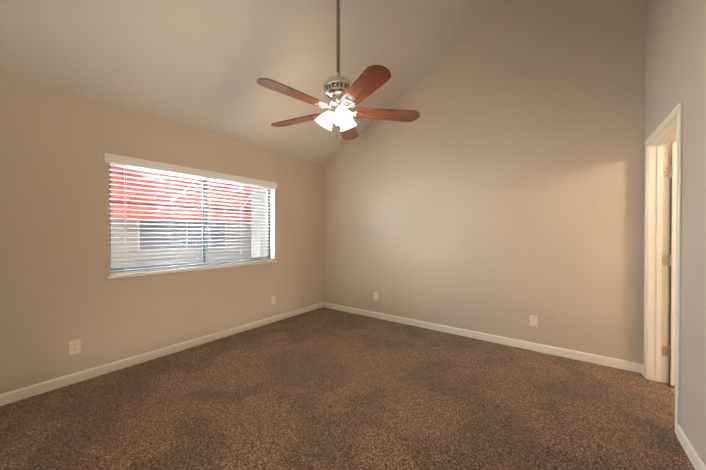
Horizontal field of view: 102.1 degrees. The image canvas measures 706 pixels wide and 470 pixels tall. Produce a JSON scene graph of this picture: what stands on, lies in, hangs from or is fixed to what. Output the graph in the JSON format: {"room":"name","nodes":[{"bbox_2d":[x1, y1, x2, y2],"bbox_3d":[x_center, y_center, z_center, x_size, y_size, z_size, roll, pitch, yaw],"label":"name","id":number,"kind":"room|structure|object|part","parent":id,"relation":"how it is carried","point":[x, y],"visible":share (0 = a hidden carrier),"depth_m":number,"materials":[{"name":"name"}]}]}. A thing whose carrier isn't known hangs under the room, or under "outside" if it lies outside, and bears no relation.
{"room":"empty bedroom","nodes":[
{"label":"empty bedroom","id":0,"kind":"room"},
{"bbox_2d":[0,74,322,393],"bbox_3d":[-1.895,0.013,3.090,0.170,2.430,4.680,0,0,36],"label":"wall","id":1,"kind":"structure","parent":0,"point":[59,290],"depth_m":2.49,"materials":[{"name":"beige paint"}]},
{"bbox_2d":[69,339,80,354],"bbox_3d":[-2.317,0.932,2.375,0.008,0.114,0.070,0,0,36],"label":"electrical outlet","id":2,"kind":"object","parent":1,"relation":"attached to","point":[74,346],"visible":1,"depth_m":2.37,"materials":[{"name":"beige plastic"}]},
{"bbox_2d":[0,302,322,405],"bbox_3d":[-1.821,1.187,3.043,0.013,0.082,4.440,0,0,36],"label":"baseboard","id":3,"kind":"structure","parent":1,"relation":"attached to","point":[33,390],"depth_m":2.67,"materials":[{"name":"white paint"}]},
{"bbox_2d":[109,163,269,272],"bbox_3d":[-1.747,-0.157,3.365,0.050,1.095,1.820,0,0,36],"label":"window","id":4,"kind":"structure","parent":1,"relation":"in","point":[186,264],"depth_m":3.21,"materials":[{"name":"grey metal"}]},
{"bbox_2d":[104,153,276,274],"bbox_3d":[-1.658,-0.015,3.300,0.093,1.433,1.890,0,0,36],"label":"window blinds","id":5,"kind":"object","parent":4,"relation":"attached to","point":[137,163],"visible":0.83,"depth_m":3.06,"materials":[{"name":"white plastic"}]},
{"bbox_2d":[107,260,276,279],"bbox_3d":[-1.676,0.379,3.315,0.127,0.025,1.860,0,0,36],"label":"window sill","id":6,"kind":"structure","parent":1,"relation":"attached to","point":[175,270],"depth_m":3.04,"materials":[{"name":"white paint"}]},
{"bbox_2d":[271,296,274,304],"bbox_3d":[-1.116,0.912,4.000,0.008,0.114,0.070,0,0,36],"label":"electrical outlet","id":7,"kind":"object","parent":1,"relation":"attached to","point":[272,299],"visible":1,"depth_m":3.99,"materials":[{"name":"beige plastic"}]},
{"bbox_2d":[0,0,507,164],"bbox_3d":[-0.460,-2.153,2.015,4.640,2.614,4.680,0,0,36],"label":"ceiling","id":8,"kind":"structure","parent":0,"point":[203,65],"depth_m":2.62,"materials":[{"name":"paint"}]},
{"bbox_2d":[256,0,419,144],"bbox_3d":[-0.163,-1.413,2.334,1.326,1.406,1.324,0,0,36],"label":"fan","id":9,"kind":"object","parent":8,"relation":"hanging from","point":[341,93],"visible":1,"depth_m":2.27,"materials":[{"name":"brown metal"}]},
{"bbox_2d":[0,307,694,469],"bbox_3d":[-0.299,1.295,1.918,4.140,0.120,4.680,0,0,36],"label":"floor carpet","id":10,"kind":"object","parent":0,"point":[323,388],"visible":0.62,"depth_m":2.01,"materials":[{"name":"brown carpet"}]},
{"bbox_2d":[323,0,676,377],"bbox_3d":[1.688,-1.048,3.270,5.710,4.548,0.120,0,0,36],"label":"wall","id":11,"kind":"structure","parent":0,"point":[496,187],"depth_m":3.13,"materials":[{"name":"beige paint"}]},
{"bbox_2d":[374,292,377,299],"bbox_3d":[0.335,0.900,4.203,0.070,0.114,0.008,0,0,36],"label":"electrical outlet","id":12,"kind":"object","parent":11,"relation":"attached to","point":[375,295],"visible":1,"depth_m":4.20,"materials":[{"name":"beige plastic"}]},
{"bbox_2d":[323,302,640,372],"bbox_3d":[1.037,1.183,3.682,3.824,0.082,0.013,0,0,36],"label":"baseboard","id":13,"kind":"structure","parent":11,"relation":"attached to","point":[599,359],"depth_m":3.18,"materials":[{"name":"white paint"}]},
{"bbox_2d":[530,315,536,326],"bbox_3d":[1.919,0.913,3.032,0.070,0.114,0.008,0,0,36],"label":"electrical outlet","id":14,"kind":"object","parent":11,"relation":"attached to","point":[533,320],"visible":1,"depth_m":3.03,"materials":[{"name":"beige plastic"}]},
{"bbox_2d":[667,378,674,393],"bbox_3d":[2.642,1.307,1.093,1.570,0.108,2.510,0,0,36],"label":"floor","id":15,"kind":"structure","parent":0,"point":[671,387],"depth_m":2.33,"materials":[{"name":"beige"}]},
{"bbox_2d":[643,0,705,465],"bbox_3d":[1.318,-1.031,0.708,0.120,4.548,4.440,0,0,36],"label":"wall","id":16,"kind":"structure","parent":0,"point":[675,53],"depth_m":1.63,"materials":[{"name":"beige paint"}]},
{"bbox_2d":[641,364,643,375],"bbox_3d":[2.560,1.190,2.515,0.013,0.082,0.080,0,0,36],"label":"baseboard","id":17,"kind":"structure","parent":16,"relation":"attached to","point":[642,368],"depth_m":2.51,"materials":[{"name":"white paint"}]},
{"bbox_2d":[644,102,681,434],"bbox_3d":[2.316,0.212,2.067,0.142,2.045,0.920,0,0,36],"label":"door frame","id":18,"kind":"structure","parent":16,"relation":"attached to","point":[664,135],"depth_m":2.37,"materials":[{"name":"white paint"}]},
{"bbox_2d":[662,142,676,385],"bbox_3d":[2.886,0.237,2.088,0.843,1.970,0.177,0,0,38],"label":"door","id":19,"kind":"structure","parent":16,"relation":"in","point":[673,261],"depth_m":2.31,"materials":[{"name":"white paint"}]},
{"bbox_3d":[2.596,0.219,2.357,0.053,1.585,0.012,0,0,36],"label":"door hinges","id":20,"kind":"part","parent":19,"relation":"part of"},
{"bbox_2d":[677,424,705,469],"bbox_3d":[0.967,1.204,0.360,0.013,0.082,3.440,0,0,36],"label":"baseboard","id":21,"kind":"structure","parent":16,"relation":"attached to","point":[696,461],"depth_m":1.57,"materials":[{"name":"white paint"}]},
{"label":"outside","id":22,"kind":"structure","parent":0,"visible":0},
{"bbox_2d":[111,167,265,267],"bbox_3d":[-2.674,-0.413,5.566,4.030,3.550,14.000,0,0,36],"label":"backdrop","id":23,"kind":"structure","parent":22,"point":[173,240],"depth_m":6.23,"materials":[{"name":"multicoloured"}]}
]}

